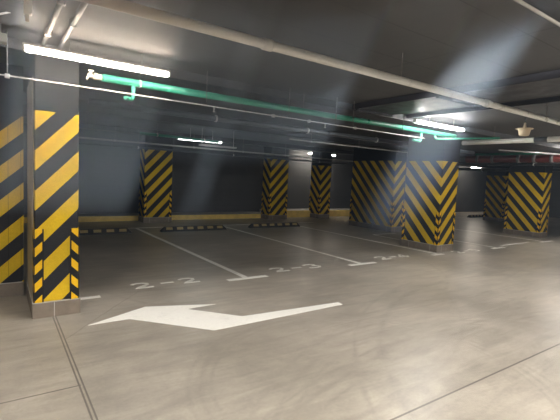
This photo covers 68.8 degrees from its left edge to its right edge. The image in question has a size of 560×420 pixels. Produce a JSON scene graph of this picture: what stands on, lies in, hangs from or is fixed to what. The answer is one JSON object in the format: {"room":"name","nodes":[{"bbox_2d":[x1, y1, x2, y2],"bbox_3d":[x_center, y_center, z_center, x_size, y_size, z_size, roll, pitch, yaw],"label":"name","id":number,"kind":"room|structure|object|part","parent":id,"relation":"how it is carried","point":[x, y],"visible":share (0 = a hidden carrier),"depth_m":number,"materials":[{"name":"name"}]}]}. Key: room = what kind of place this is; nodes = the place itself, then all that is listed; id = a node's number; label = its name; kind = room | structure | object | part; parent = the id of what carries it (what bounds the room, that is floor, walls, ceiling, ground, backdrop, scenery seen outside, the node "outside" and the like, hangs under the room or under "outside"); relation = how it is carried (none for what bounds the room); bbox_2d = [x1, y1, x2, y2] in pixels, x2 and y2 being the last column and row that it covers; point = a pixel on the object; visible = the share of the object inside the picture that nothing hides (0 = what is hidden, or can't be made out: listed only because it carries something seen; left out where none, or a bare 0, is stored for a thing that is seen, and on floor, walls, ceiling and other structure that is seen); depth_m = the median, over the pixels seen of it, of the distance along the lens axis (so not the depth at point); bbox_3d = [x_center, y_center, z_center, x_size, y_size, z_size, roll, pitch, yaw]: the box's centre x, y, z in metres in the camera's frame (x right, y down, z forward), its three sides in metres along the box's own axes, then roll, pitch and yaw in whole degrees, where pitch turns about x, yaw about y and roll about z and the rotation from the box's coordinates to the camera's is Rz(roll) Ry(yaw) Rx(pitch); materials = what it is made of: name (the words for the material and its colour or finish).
{"room":"parking garage","nodes":[
{"label":"parking garage","id":0,"kind":"room"},
{"bbox_2d":[0,63,23,282],"bbox_3d":[-5.069,-0.426,3.578,4.780,2.585,0.300,0,6,-35],"label":"pillar","id":1,"kind":"structure","parent":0,"point":[11,90],"depth_m":4.75,"materials":[{"name":"yellow paint"}]},
{"bbox_2d":[0,281,22,297],"bbox_3d":[-5.045,0.958,3.556,4.775,0.165,0.015,0,6,-35],"label":"baseboard","id":2,"kind":"structure","parent":1,"relation":"attached to","point":[12,288],"depth_m":4.85,"materials":[{"name":"concrete"}]},
{"bbox_2d":[23,123,486,213],"bbox_3d":[0.860,-1.173,17.552,30.500,2.750,0.200,0,6,-35],"label":"wall","id":3,"kind":"structure","parent":0,"point":[109,177],"depth_m":14.93,"materials":[{"name":"grey paint"}]},
{"bbox_2d":[24,212,260,216],"bbox_3d":[-5.994,0.229,12.276,13.200,0.154,0.860,0,6,-35],"label":"trim","id":4,"kind":"structure","parent":3,"relation":"attached to","point":[184,213],"depth_m":13.93,"materials":[{"name":"paint"}]},
{"bbox_2d":[260,208,403,211],"bbox_3d":[3.361,0.093,18.790,9.600,0.264,0.860,0,6,-35],"label":"trim","id":5,"kind":"structure","parent":3,"relation":"attached to","point":[329,208],"depth_m":17.92,"materials":[{"name":"paint"}]},
{"bbox_2d":[0,212,559,419],"bbox_3d":[6.734,1.243,9.155,30.500,0.204,21.050,0,6,-35],"label":"floor","id":6,"kind":"structure","parent":0,"point":[330,318],"depth_m":4.21,"materials":[{"name":"concrete"}]},
{"bbox_2d":[26,53,79,318],"bbox_3d":[-2.549,-0.254,4.572,0.444,2.650,0.984,0,6,-35],"label":"pillar","id":7,"kind":"structure","parent":6,"relation":"on","point":[53,231],"depth_m":4.19,"materials":[{"name":"paint"}]},
{"bbox_3d":[-2.607,0.985,4.670,0.444,0.162,0.984,0,6,-35],"label":"skirting","id":8,"kind":"part","parent":7,"relation":"part of","materials":[{"name":"tile"}]},
{"bbox_2d":[80,228,131,234],"bbox_3d":[-4.490,0.516,9.684,1.894,0.130,0.159,0,6,-35],"label":"wheel stop","id":9,"kind":"object","parent":6,"relation":"on","point":[106,230],"visible":0.57,"depth_m":9.82,"materials":[{"name":"black rubber"}]},
{"bbox_2d":[24,214,260,222],"bbox_3d":[-5.737,0.267,11.908,13.200,0.160,0.040,0,6,-35],"label":"trim","id":10,"kind":"structure","parent":6,"relation":"on","point":[214,216],"depth_m":13.54,"materials":[{"name":"yellow paint"}]},
{"bbox_2d":[138,135,172,222],"bbox_3d":[-3.853,-1.009,12.713,0.878,2.750,0.528,0,6,-35],"label":"pillar","id":11,"kind":"structure","parent":6,"relation":"on","point":[155,193],"depth_m":12.50,"materials":[{"name":"paint"}]},
{"bbox_3d":[-3.913,0.279,12.815,0.878,0.162,0.528,0,6,-35],"label":"skirting","id":12,"kind":"part","parent":11,"relation":"part of","materials":[{"name":"concrete"}]},
{"bbox_2d":[160,225,226,231],"bbox_3d":[-2.332,0.497,11.188,1.894,0.130,0.159,0,6,-35],"label":"wheel stop","id":13,"kind":"object","parent":6,"relation":"on","point":[203,227],"visible":1,"depth_m":11.09,"materials":[{"name":"black rubber"}]},
{"bbox_2d":[248,222,299,227],"bbox_3d":[-0.158,0.469,12.825,1.894,0.130,0.159,0,6,-35],"label":"wheel stop","id":14,"kind":"object","parent":6,"relation":"on","point":[286,224],"visible":1,"depth_m":12.70,"materials":[{"name":"black rubber"}]},
{"bbox_2d":[261,147,288,219],"bbox_3d":[-0.174,-1.041,15.278,0.828,2.750,0.528,0,6,-35],"label":"pillar","id":15,"kind":"structure","parent":6,"relation":"on","point":[275,171],"depth_m":15.07,"materials":[{"name":"paint"}]},
{"bbox_3d":[-0.234,0.247,15.380,0.828,0.162,0.528,0,6,-35],"label":"skirting","id":16,"kind":"part","parent":15,"relation":"part of","materials":[{"name":"concrete"}]},
{"bbox_2d":[287,210,349,217],"bbox_3d":[3.618,0.131,18.422,9.600,0.270,0.040,0,6,-35],"label":"trim","id":17,"kind":"structure","parent":6,"relation":"on","point":[302,213],"depth_m":16.69,"materials":[{"name":"yellow paint"}]},
{"bbox_2d":[309,151,331,217],"bbox_3d":[1.642,-1.063,16.616,0.578,2.750,0.648,0,6,-35],"label":"pillar","id":18,"kind":"structure","parent":6,"relation":"on","point":[319,197],"depth_m":16.40,"materials":[{"name":"paint"}]},
{"bbox_3d":[1.582,0.226,16.718,0.578,0.162,0.648,0,6,-35],"label":"skirting","id":19,"kind":"part","parent":18,"relation":"part of","materials":[{"name":"concrete"}]},
{"bbox_2d":[349,146,406,231],"bbox_3d":[3.235,-0.756,13.678,0.548,2.750,1.878,0,6,-35],"label":"pillar","id":20,"kind":"structure","parent":6,"relation":"on","point":[378,176],"depth_m":13.31,"materials":[{"name":"paint"}]},
{"bbox_3d":[3.175,0.532,13.780,0.548,0.162,1.878,0,6,-35],"label":"skirting","id":21,"kind":"part","parent":20,"relation":"part of","materials":[{"name":"concrete"}]},
{"bbox_2d":[400,133,460,251],"bbox_3d":[3.643,-0.440,9.914,0.668,2.750,1.028,0,6,-35],"label":"pillar","id":22,"kind":"structure","parent":6,"relation":"on","point":[429,214],"depth_m":9.61,"materials":[{"name":"paint"}]},
{"bbox_3d":[3.583,0.849,10.016,0.668,0.162,1.028,0,6,-35],"label":"skirting","id":23,"kind":"part","parent":22,"relation":"part of","materials":[{"name":"concrete"}]},
{"bbox_2d":[467,215,482,217],"bbox_3d":[10.186,0.304,20.980,1.894,0.130,0.159,0,6,-35],"label":"wheel stop","id":24,"kind":"object","parent":6,"relation":"on","point":[468,216],"visible":0.56,"depth_m":20.63,"materials":[{"name":"black rubber"}]},
{"bbox_2d":[483,163,509,221],"bbox_3d":[10.159,-0.862,19.080,0.528,2.750,0.928,0,6,-35],"label":"pillar","id":25,"kind":"structure","parent":6,"relation":"on","point":[497,181],"depth_m":18.89,"materials":[{"name":"paint"}]},
{"bbox_3d":[10.099,0.426,19.182,0.528,0.162,0.928,0,6,-35],"label":"skirting","id":26,"kind":"part","parent":25,"relation":"part of","materials":[{"name":"concrete"}]},
{"bbox_2d":[503,154,552,237],"bbox_3d":[8.321,-0.523,13.721,0.578,2.750,1.148,0,6,-35],"label":"pillar","id":27,"kind":"structure","parent":6,"relation":"on","point":[529,187],"depth_m":13.46,"materials":[{"name":"paint"}]},
{"bbox_3d":[8.261,0.765,13.823,0.578,0.162,1.148,0,6,-35],"label":"skirting","id":28,"kind":"part","parent":27,"relation":"part of","materials":[{"name":"concrete"}]},
{"bbox_2d":[0,0,559,163],"bbox_3d":[6.870,-1.692,8.923,30.500,0.200,21.050,0,6,-35],"label":"ceiling","id":29,"kind":"structure","parent":0,"point":[445,44],"depth_m":3.80,"materials":[{"name":"grey concrete"}]},
{"bbox_2d":[0,25,6,44],"bbox_3d":[-2.458,-1.515,3.503,0.195,0.162,0.100,0,6,-35],"label":"junction box","id":30,"kind":"object","parent":29,"relation":"hanging from","point":[3,36],"visible":1,"depth_m":3.51,"materials":[{"name":"metal"}]},
{"bbox_3d":[-2.459,-1.484,3.506,0.195,0.075,0.100,0,6,-35],"label":"casing","id":31,"kind":"part","parent":30,"relation":"part of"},
{"bbox_2d":[24,0,31,21],"bbox_3d":[-1.804,-1.435,2.928,0.050,0.170,0.060,0,6,-35],"label":"clamp","id":32,"kind":"object","parent":29,"relation":"attached to","point":[27,3],"visible":1,"depth_m":2.91,"materials":[{"name":"metal"}]},
{"bbox_2d":[41,0,65,45],"bbox_3d":[-1.649,-1.490,3.030,0.056,0.062,2.300,0,6,-35],"label":"conduit","id":33,"kind":"object","parent":29,"relation":"attached to","point":[59,3],"visible":0.95,"depth_m":3.23,"materials":[{"name":"metal"}]},
{"bbox_2d":[57,2,87,49],"bbox_3d":[-1.420,-1.473,2.947,0.056,0.062,2.700,0,6,-35],"label":"conduit","id":34,"kind":"object","parent":29,"relation":"attached to","point":[72,22],"visible":0.93,"depth_m":3.29,"materials":[{"name":"metal"}]},
{"bbox_2d":[22,39,170,77],"bbox_3d":[-1.734,-1.512,4.009,1.340,0.182,0.080,0,6,-35],"label":"lamp","id":35,"kind":"object","parent":29,"relation":"hanging from","point":[38,49],"visible":1,"depth_m":3.94,"materials":[{"name":"white plastic"}]},
{"bbox_2d":[140,123,218,142],"bbox_3d":[-2.525,-1.980,10.507,2.101,0.347,0.088,0,6,-35],"label":"pipe","id":36,"kind":"object","parent":29,"relation":"hanging from","point":[141,133],"visible":1,"depth_m":10.44,"materials":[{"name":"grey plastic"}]},
{"bbox_2d":[179,128,221,143],"bbox_3d":[-2.163,-2.024,11.123,1.300,0.322,0.080,0,6,-35],"label":"lamp","id":37,"kind":"object","parent":29,"relation":"hanging from","point":[190,128],"visible":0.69,"depth_m":10.97,"materials":[{"name":"white plastic"}]},
{"bbox_2d":[0,30,424,138],"bbox_3d":[-1.025,-1.392,4.689,8.700,0.461,0.032,0,6,-35],"label":"pipe","id":38,"kind":"object","parent":29,"relation":"hanging from","point":[6,75],"visible":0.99,"depth_m":4.74,"materials":[{"name":"white metal"}]},
{"bbox_3d":[-2.459,-1.418,3.685,0.009,0.385,0.009,6,5,32],"label":"hanger rod","id":39,"kind":"part","parent":38,"relation":"part of","materials":[{"name":"grey metal"}]},
{"bbox_2d":[79,128,352,164],"bbox_3d":[-0.502,-2.028,13.812,12.000,0.584,0.070,0,6,-35],"label":"pipe","id":40,"kind":"object","parent":29,"relation":"hanging from","point":[84,143],"visible":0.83,"depth_m":12.45,"materials":[{"name":"grey metal"}]},
{"bbox_2d":[79,132,352,161],"bbox_3d":[-0.710,-2.048,13.236,11.000,0.473,0.055,0,6,-35],"label":"pipe","id":41,"kind":"object","parent":29,"relation":"hanging from","point":[114,140],"visible":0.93,"depth_m":12.14,"materials":[{"name":"grey metal"}]},
{"bbox_2d":[199,128,236,148],"bbox_3d":[-1.633,-1.903,10.845,1.050,0.470,0.132,0,6,-35],"label":"cable tray","id":42,"kind":"object","parent":29,"relation":"hanging from","point":[233,147],"visible":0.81,"depth_m":10.82,"materials":[{"name":"metal"}]},
{"bbox_3d":[-1.607,-1.683,10.810,1.050,0.040,0.006,0,6,-35],"label":"rail","id":43,"kind":"part","parent":42,"relation":"part of","materials":[{"name":"metal"}]},
{"bbox_2d":[23,117,487,167],"bbox_3d":[1.918,-2.318,16.020,30.500,0.130,0.400,0,6,-35],"label":"trim","id":44,"kind":"structure","parent":29,"relation":"hanging from","point":[87,126],"depth_m":13.16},
{"bbox_2d":[0,37,559,153],"bbox_3d":[5.953,-1.689,10.239,30.500,0.100,0.755,0,6,-35],"label":"trim","id":45,"kind":"structure","parent":29,"relation":"hanging from","point":[16,56],"depth_m":5.46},
{"bbox_2d":[88,99,474,153],"bbox_3d":[1.475,-1.764,9.405,10.800,0.232,0.125,0,6,-35],"label":"pipe","id":46,"kind":"object","parent":29,"relation":"hanging from","point":[93,102],"visible":0.98,"depth_m":7.72,"materials":[{"name":"grey metal"}]},
{"bbox_2d":[23,92,559,167],"bbox_3d":[4.182,-1.921,12.777,30.500,0.200,0.350,0,6,-35],"label":"trim","id":47,"kind":"structure","parent":29,"relation":"hanging from","point":[84,108],"depth_m":8.80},
{"bbox_2d":[86,61,499,141],"bbox_3d":[0.976,-1.379,5.674,6.571,0.457,1.040,0,6,-35],"label":"pipe","id":48,"kind":"object","parent":29,"relation":"hanging from","point":[133,83],"visible":0.98,"depth_m":5.28,"materials":[{"name":"plastic"}]},
{"bbox_2d":[76,0,559,124],"bbox_3d":[2.522,-1.318,4.760,15.600,0.291,0.084,0,6,-35],"label":"drain pipe","id":49,"kind":"object","parent":29,"relation":"hanging from","point":[123,6],"visible":0.96,"depth_m":3.00,"materials":[{"name":"white plastic"}]},
{"bbox_2d":[289,134,407,152],"bbox_3d":[2.812,-1.780,11.071,6.300,0.340,0.040,0,6,-35],"label":"pipe","id":50,"kind":"object","parent":29,"relation":"hanging from","point":[311,134],"visible":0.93,"depth_m":10.21,"materials":[{"name":"grey metal"}]},
{"bbox_2d":[413,118,464,131],"bbox_3d":[2.858,-1.560,7.282,1.440,0.177,0.080,0,6,-35],"label":"lamp","id":51,"kind":"object","parent":29,"relation":"hanging from","point":[419,121],"visible":0.97,"depth_m":7.21,"materials":[{"name":"white plastic"}]},
{"bbox_2d":[353,70,559,116],"bbox_3d":[2.459,-1.440,5.181,0.840,0.110,3.520,0,6,-35],"label":"cable tray","id":52,"kind":"object","parent":29,"relation":"attached to","point":[544,83],"visible":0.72,"depth_m":4.99,"materials":[{"name":"grey metal"}]},
{"bbox_2d":[406,96,559,118],"bbox_3d":[3.256,-1.473,5.733,0.130,0.066,3.520,0,6,-35],"label":"tray","id":53,"kind":"object","parent":29,"relation":"attached to","point":[556,99],"visible":0.99,"depth_m":6.06,"materials":[{"name":"grey metal"}]},
{"bbox_2d":[459,155,559,165],"bbox_3d":[6.895,-1.477,11.076,0.075,0.567,5.500,0,6,-35],"label":"pipe","id":54,"kind":"object","parent":29,"relation":"hanging from","point":[531,164],"visible":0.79,"depth_m":11.41,"materials":[{"name":"grey metal"}]},
{"bbox_2d":[459,166,559,170],"bbox_3d":[8.894,-1.707,15.201,0.150,0.574,7.000,0,6,-35],"label":"pipe","id":55,"kind":"object","parent":29,"relation":"hanging from","point":[460,169],"visible":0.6,"depth_m":16.44,"materials":[{"name":"grey metal"}]},
{"bbox_2d":[461,129,559,144],"bbox_3d":[4.465,-1.427,7.672,0.100,0.354,2.200,0,6,-35],"label":"pipe","id":56,"kind":"object","parent":29,"relation":"hanging from","point":[554,138],"visible":1,"depth_m":7.71,"materials":[{"name":"white plastic"}]},
{"bbox_2d":[475,152,546,155],"bbox_3d":[8.464,-1.710,12.145,0.112,0.125,5.500,0,6,-35],"label":"pipe","id":57,"kind":"object","parent":29,"relation":"hanging from","point":[508,153],"visible":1,"depth_m":13.43,"materials":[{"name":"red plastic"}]},
{"bbox_2d":[465,152,559,162],"bbox_3d":[8.054,-1.531,11.512,0.264,0.420,5.900,0,6,-35],"label":"pipe","id":58,"kind":"object","parent":29,"relation":"hanging from","point":[506,158],"visible":0.94,"depth_m":12.58,"materials":[{"name":"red metal"}]},
{"bbox_2d":[516,117,533,135],"bbox_3d":[4.116,-1.403,6.880,0.267,0.310,0.267,0,6,-35],"label":"lampshade","id":59,"kind":"object","parent":29,"relation":"hanging from","point":[524,131],"visible":1,"depth_m":6.83,"materials":[{"name":"beige plastic"}]},
{"bbox_2d":[516,128,533,135],"bbox_3d":[4.112,-1.317,6.886,0.267,0.138,0.267,0,6,-35],"label":"shade","id":60,"kind":"object","parent":59,"relation":"hanging from","point":[522,131],"depth_m":6.82,"materials":[{"name":"beige plastic"}]},
{"bbox_2d":[498,149,559,154],"bbox_3d":[6.684,-1.618,10.852,2.632,0.270,0.054,0,5,-26],"label":"pipe","id":61,"kind":"object","parent":29,"relation":"hanging from","point":[498,149],"visible":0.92,"depth_m":10.78,"materials":[{"name":"metal"}]},
{"bbox_2d":[514,0,559,26],"bbox_3d":[6.497,-1.163,5.529,19.000,0.349,0.308,0,6,-35],"label":"pipe","id":62,"kind":"object","parent":29,"relation":"hanging from","point":[549,10],"visible":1,"depth_m":1.95,"materials":[{"name":"grey metal"}]},
{"bbox_2d":[549,172,559,217],"bbox_3d":[19.452,-0.324,17.734,0.200,2.750,20.850,0,6,-35],"label":"wall","id":63,"kind":"structure","parent":0,"point":[554,204],"depth_m":23.13,"materials":[{"name":"grey paint"}]}
]}

